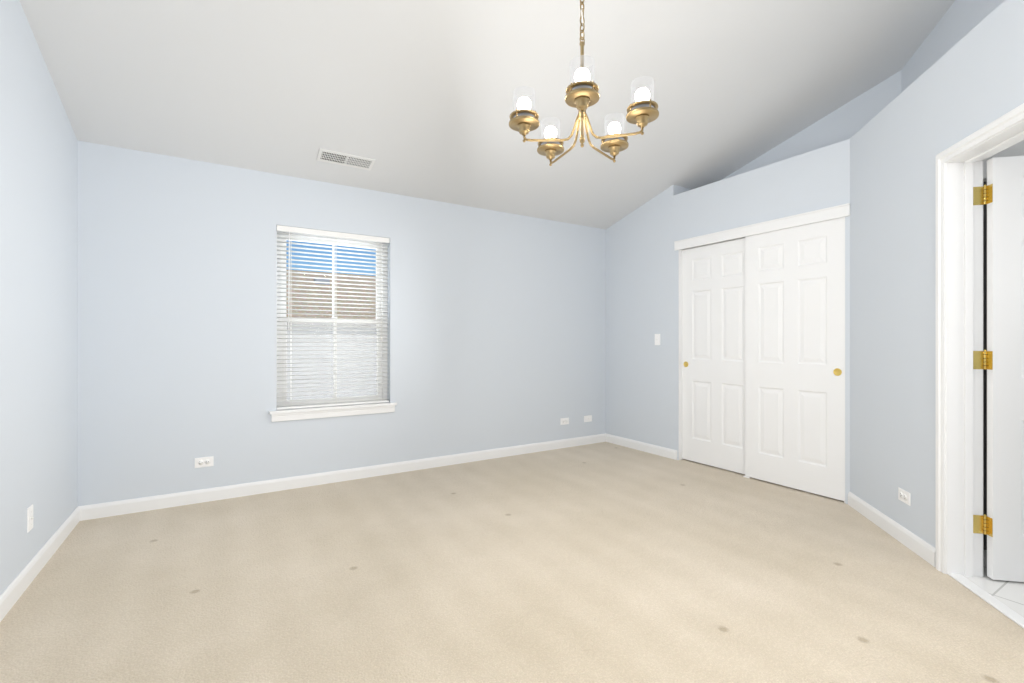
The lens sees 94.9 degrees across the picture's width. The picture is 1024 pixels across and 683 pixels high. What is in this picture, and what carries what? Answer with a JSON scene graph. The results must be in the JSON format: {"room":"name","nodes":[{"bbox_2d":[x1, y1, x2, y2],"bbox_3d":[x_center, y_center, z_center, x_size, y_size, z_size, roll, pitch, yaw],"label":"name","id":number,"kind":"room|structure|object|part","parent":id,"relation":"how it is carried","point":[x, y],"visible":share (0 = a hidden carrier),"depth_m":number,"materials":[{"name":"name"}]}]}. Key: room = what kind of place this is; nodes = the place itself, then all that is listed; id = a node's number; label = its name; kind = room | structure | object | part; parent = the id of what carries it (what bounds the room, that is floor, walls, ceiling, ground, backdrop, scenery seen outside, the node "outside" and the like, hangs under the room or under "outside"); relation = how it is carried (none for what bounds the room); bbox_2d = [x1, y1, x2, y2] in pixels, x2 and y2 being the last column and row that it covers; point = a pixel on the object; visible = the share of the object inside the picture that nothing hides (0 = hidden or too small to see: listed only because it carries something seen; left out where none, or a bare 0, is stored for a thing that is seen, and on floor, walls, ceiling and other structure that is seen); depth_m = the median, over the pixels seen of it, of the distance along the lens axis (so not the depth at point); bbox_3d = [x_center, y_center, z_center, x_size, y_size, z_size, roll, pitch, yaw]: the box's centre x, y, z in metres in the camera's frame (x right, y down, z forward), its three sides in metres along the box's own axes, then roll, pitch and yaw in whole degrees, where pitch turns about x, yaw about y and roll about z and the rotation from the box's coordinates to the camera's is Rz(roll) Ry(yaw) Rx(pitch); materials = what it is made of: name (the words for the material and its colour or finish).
{"room":"empty bedroom","nodes":[
{"label":"empty bedroom","id":0,"kind":"room"},
{"bbox_2d":[0,0,77,594],"bbox_3d":[-1.503,-0.737,0.792,0.160,3.774,5.130,0,0,-32],"label":"wall","id":1,"kind":"structure","parent":0,"point":[38,305],"depth_m":2.32,"materials":[{"name":"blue paint"}]},
{"bbox_2d":[27,504,33,532],"bbox_3d":[-2.312,0.850,2.261,0.014,0.114,0.070,0,0,-32],"label":"outlet","id":2,"kind":"object","parent":1,"relation":"attached to","point":[30,517],"visible":1,"depth_m":2.25,"materials":[{"name":"white plastic"}]},
{"bbox_2d":[0,507,79,621],"bbox_3d":[-1.456,1.104,0.880,0.013,0.092,5.030,0,0,-32],"label":"baseboard","id":3,"kind":"structure","parent":1,"relation":"attached to","point":[13,592],"depth_m":2.29,"materials":[{"name":"white wood"}]},
{"bbox_2d":[78,141,605,505],"bbox_3d":[-0.738,-0.070,4.378,5.240,2.440,0.160,0,0,-32],"label":"wall","id":4,"kind":"structure","parent":0,"point":[496,329],"depth_m":3.60,"materials":[{"name":"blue paint"}]},
{"bbox_2d":[195,456,213,467],"bbox_3d":[-2.207,0.865,3.369,0.114,0.070,0.008,0,0,-32],"label":"electrical outlet","id":5,"kind":"object","parent":4,"relation":"attached to","point":[204,462],"visible":1,"depth_m":3.37,"materials":[{"name":"white plastic"}]},
{"bbox_2d":[276,225,389,409],"bbox_3d":[-1.479,-0.175,3.921,0.887,1.449,0.153,0,0,-32],"label":"window blind","id":6,"kind":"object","parent":4,"relation":"in","point":[279,304],"depth_m":3.86,"materials":[{"name":"white plastic"}]},
{"bbox_2d":[288,231,289,330],"bbox_3d":[-1.738,-0.178,3.675,0.011,1.387,0.026,0,0,22],"label":"blind cord","id":7,"kind":"object","parent":6,"relation":"hanging from","point":[289,231],"depth_m":3.67,"materials":[{"name":"white plastic"}]},
{"bbox_3d":[-1.508,-0.505,3.967,0.731,0.632,0.004,0,0,-32],"label":"sash glass","id":8,"kind":"part","parent":6,"relation":"part of","materials":[{"name":"clear glass"}]},
{"bbox_3d":[-1.508,-0.505,3.967,0.795,0.696,0.030,0,0,-32],"label":"window sash upper","id":9,"kind":"part","parent":6,"relation":"part of","materials":[{"name":"white plastic"}]},
{"bbox_2d":[287,322,375,399],"bbox_3d":[-1.518,0.160,3.983,0.795,0.690,0.001,0,0,-32],"label":"screen","id":10,"kind":"object","parent":6,"relation":"attached to","point":[339,366],"depth_m":3.96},
{"bbox_3d":[-1.488,0.155,3.935,0.795,0.696,0.030,0,0,-32],"label":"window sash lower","id":11,"kind":"part","parent":6,"relation":"part of","materials":[{"name":"white plastic"}]},
{"bbox_3d":[-1.488,0.155,3.935,0.731,0.632,0.004,0,0,-32],"label":"sash glass","id":12,"kind":"part","parent":6,"relation":"part of","materials":[{"name":"clear glass"}]},
{"bbox_3d":[-1.452,-0.185,3.876,0.882,1.427,0.049,0,0,-32],"label":"window blind rails","id":13,"kind":"part","parent":6,"relation":"part of","materials":[{"name":"white plastic"}]},
{"bbox_2d":[335,237,336,403],"bbox_3d":[-1.443,-0.172,3.862,0.002,1.376,0.002,0,0,-32],"label":"blind cord","id":14,"kind":"object","parent":6,"relation":"hanging from","point":[336,313],"depth_m":3.86,"materials":[{"name":"white fabric"}]},
{"bbox_2d":[376,242,377,401],"bbox_3d":[-1.156,-0.172,4.041,0.002,1.376,0.002,0,0,-32],"label":"blind cord","id":15,"kind":"object","parent":6,"relation":"hanging from","point":[376,242],"depth_m":4.04,"materials":[{"name":"white fabric"}]},
{"bbox_2d":[381,242,381,339],"bbox_3d":[-1.123,-0.433,4.051,0.013,0.845,0.015,0,0,22],"label":"blind cord","id":16,"kind":"object","parent":6,"relation":"hanging from","point":[381,242],"depth_m":4.05,"materials":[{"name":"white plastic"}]},
{"bbox_2d":[269,402,396,421],"bbox_3d":[-1.447,0.573,3.869,0.988,0.082,0.106,0,0,-32],"label":"window sill","id":17,"kind":"structure","parent":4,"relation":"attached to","point":[322,412],"depth_m":3.81,"materials":[{"name":"white wood"}]},
{"bbox_2d":[77,433,605,520],"bbox_3d":[-0.850,1.104,4.207,4.550,0.092,0.013,0,0,-32],"label":"baseboard","id":18,"kind":"structure","parent":4,"relation":"attached to","point":[108,509],"depth_m":3.72,"materials":[{"name":"white wood"}]},
{"bbox_2d":[560,418,568,424],"bbox_3d":[0.573,0.865,5.092,0.114,0.070,0.008,0,0,-32],"label":"electrical outlet","id":19,"kind":"object","parent":4,"relation":"attached to","point":[563,421],"visible":1,"depth_m":5.09,"materials":[{"name":"white plastic"}]},
{"bbox_2d":[584,415,591,421],"bbox_3d":[0.855,0.865,5.263,0.114,0.070,0.014,0,0,-32],"label":"outlet plate","id":20,"kind":"object","parent":4,"relation":"attached to","point":[588,418],"visible":1,"depth_m":5.27,"materials":[{"name":"white plastic"}]},
{"bbox_2d":[20,0,954,228],"bbox_3d":[0.711,-2.010,2.194,5.480,1.545,5.480,0,0,-32],"label":"ceiling","id":21,"kind":"structure","parent":0,"point":[413,98],"depth_m":2.99,"materials":[{"name":"white paint"}]},
{"bbox_2d":[317,148,374,170],"bbox_3d":[-1.256,-1.375,3.562,0.400,0.042,0.142,0,0,-32],"label":"ceiling vent","id":22,"kind":"object","parent":21,"relation":"in","point":[339,158],"visible":1,"depth_m":3.56,"materials":[{"name":"white metal"}]},
{"bbox_2d":[509,0,658,165],"bbox_3d":[0.263,-1.367,1.806,0.542,1.256,0.531,0,0,-32],"label":"chandelier","id":23,"kind":"object","parent":21,"relation":"hanging from","point":[582,94],"visible":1,"depth_m":1.73,"materials":[{"name":"gold metal"}]},
{"bbox_3d":[0.268,-1.567,1.788,0.128,0.856,0.124,0,0,-32],"label":"chain","id":24,"kind":"part","parent":23,"relation":"part of","materials":[{"name":"gold metal"}]},
{"bbox_2d":[0,442,1023,682],"bbox_3d":[0.711,1.200,2.194,5.480,0.100,5.480,0,0,-32],"label":"floor","id":25,"kind":"structure","parent":0,"point":[604,562],"depth_m":2.17,"materials":[{"name":"beige carpet"}]},
{"bbox_2d":[606,139,849,503],"bbox_3d":[1.956,-0.194,4.502,0.530,2.687,2.470,0,0,-32],"label":"wall","id":26,"kind":"structure","parent":0,"point":[639,316],"depth_m":4.68,"materials":[{"name":"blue paint"}]},
{"bbox_2d":[606,434,676,459],"bbox_3d":[1.338,1.104,4.984,0.013,0.092,0.998,0,0,-32],"label":"baseboard","id":27,"kind":"structure","parent":26,"relation":"attached to","point":[647,447],"depth_m":4.92,"materials":[{"name":"white wood"}]},
{"bbox_2d":[655,334,659,344],"bbox_3d":[1.471,-0.020,4.766,0.017,0.114,0.070,0,0,-32],"label":"light switch","id":28,"kind":"object","parent":26,"relation":"attached to","point":[657,339],"visible":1,"depth_m":4.76,"materials":[{"name":"white plastic"}]},
{"bbox_2d":[679,217,844,502],"bbox_3d":[2.032,0.123,3.972,0.098,2.054,1.429,0,0,-32],"label":"door frame","id":29,"kind":"structure","parent":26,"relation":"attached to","point":[680,354],"depth_m":4.55,"materials":[{"name":"white wood"}]},
{"bbox_2d":[682,238,744,473],"bbox_3d":[1.866,0.126,4.265,0.034,2.025,0.745,0,0,-32],"label":"closet door","id":30,"kind":"structure","parent":29,"relation":"attached to","point":[713,354],"depth_m":4.27,"materials":[{"name":"white paint"}]},
{"bbox_2d":[745,217,843,500],"bbox_3d":[2.186,0.126,3.672,0.034,2.025,0.745,0,0,-32],"label":"closet door","id":31,"kind":"structure","parent":29,"relation":"attached to","point":[794,354],"depth_m":3.63,"materials":[{"name":"white paint"}]},
{"bbox_2d":[833,368,841,375],"bbox_3d":[2.343,0.220,3.384,0.003,0.055,0.055,0,0,-32],"label":"door knob","id":32,"kind":"object","parent":31,"relation":"attached to","point":[837,371],"depth_m":3.38,"materials":[{"name":"gold metal"}]},
{"bbox_2d":[674,203,849,250],"bbox_3d":[1.980,-0.928,3.940,0.022,0.087,1.500,0,0,-32],"label":"trim","id":33,"kind":"structure","parent":26,"relation":"attached to","point":[829,213],"depth_m":3.78,"materials":[{"name":"white wood"}]},
{"bbox_2d":[722,70,900,179],"bbox_3d":[2.429,-0.411,4.148,0.100,3.121,1.670,0,0,-32],"label":"wall","id":34,"kind":"structure","parent":0,"point":[849,120],"depth_m":3.77,"materials":[{"name":"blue paint"}]},
{"bbox_2d":[850,0,1023,547],"bbox_3d":[2.222,-0.140,2.323,0.140,2.580,2.000,0,0,13],"label":"wall","id":35,"kind":"structure","parent":0,"point":[970,82],"depth_m":2.64,"materials":[{"name":"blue paint"}]},
{"bbox_2d":[848,492,935,566],"bbox_3d":[2.268,1.104,2.854,0.013,0.092,0.945,0,0,13],"label":"baseboard","id":36,"kind":"structure","parent":35,"relation":"attached to","point":[920,547],"depth_m":2.74,"materials":[{"name":"white wood"}]},
{"bbox_2d":[898,487,910,505],"bbox_3d":[2.227,0.880,2.671,0.008,0.070,0.114,0,0,13],"label":"outlet","id":37,"kind":"object","parent":35,"relation":"attached to","point":[904,496],"visible":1,"depth_m":2.66,"materials":[{"name":"white plastic"}]},
{"bbox_2d":[936,103,1023,576],"bbox_3d":[2.131,0.102,1.933,0.178,2.096,0.892,0,0,13],"label":"door frame","id":38,"kind":"structure","parent":35,"relation":"attached to","point":[963,376],"depth_m":2.31,"materials":[{"name":"white wood"}]},
{"bbox_2d":[948,573,1023,628],"bbox_3d":[2.089,1.145,1.943,0.055,0.009,0.760,0,0,13],"label":"trim","id":39,"kind":"structure","parent":35,"relation":"attached to","point":[1005,610],"depth_m":2.08,"materials":[{"name":"white wood"}]},
{"bbox_2d":[973,156,1023,581],"bbox_3d":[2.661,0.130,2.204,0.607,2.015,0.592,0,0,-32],"label":"entry door","id":40,"kind":"structure","parent":35,"relation":"in","point":[1005,375],"depth_m":2.23,"materials":[{"name":"white paint"}]},
{"bbox_3d":[2.283,0.087,2.277,0.041,1.696,0.069,0,0,-32],"label":"entry door hinges","id":41,"kind":"part","parent":40,"relation":"part of","materials":[{"name":"gold metal"}]},
{"bbox_2d":[901,0,1004,92],"bbox_3d":[2.644,-1.856,2.413,0.100,1.012,2.028,0,0,13],"label":"wall","id":42,"kind":"structure","parent":0,"point":[958,21],"depth_m":2.93,"materials":[{"name":"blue paint"}]},
{"bbox_2d":[983,181,986,549],"bbox_3d":[2.820,0.135,2.550,0.799,2.030,0.035,0,0,13],"label":"door jamb","id":43,"kind":"structure","parent":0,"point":[984,370],"depth_m":2.58,"materials":[{"name":"grey paint"}]},
{"bbox_2d":[963,550,1023,616],"bbox_3d":[3.370,1.173,1.273,2.745,0.054,2.280,0,0,13],"label":"floor","id":44,"kind":"structure","parent":0,"point":[1009,594],"depth_m":2.17,"materials":[{"name":"white tile"}]},
{"bbox_2d":[983,140,1023,181],"bbox_3d":[3.611,-0.070,2.336,2.560,2.440,0.100,0,0,13],"label":"wall","id":45,"kind":"structure","parent":0,"point":[1016,149],"depth_m":2.51,"materials":[{"name":"white paint"}]},
{"label":"outside","id":46,"kind":"structure","parent":0,"visible":0},
{"bbox_3d":[-7.423,5.250,21.460,70.000,0.200,35.700,0,0,-32],"label":"plane","id":47,"kind":"object","parent":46,"visible":0},
{"bbox_2d":[286,269,375,399],"bbox_3d":[0.225,1.810,11.023,40.000,6.680,3.500,0,0,-32],"label":"building","id":48,"kind":"structure","parent":47,"relation":"on","point":[330,300],"depth_m":7.58,"materials":[{"name":"beige"}]}
]}

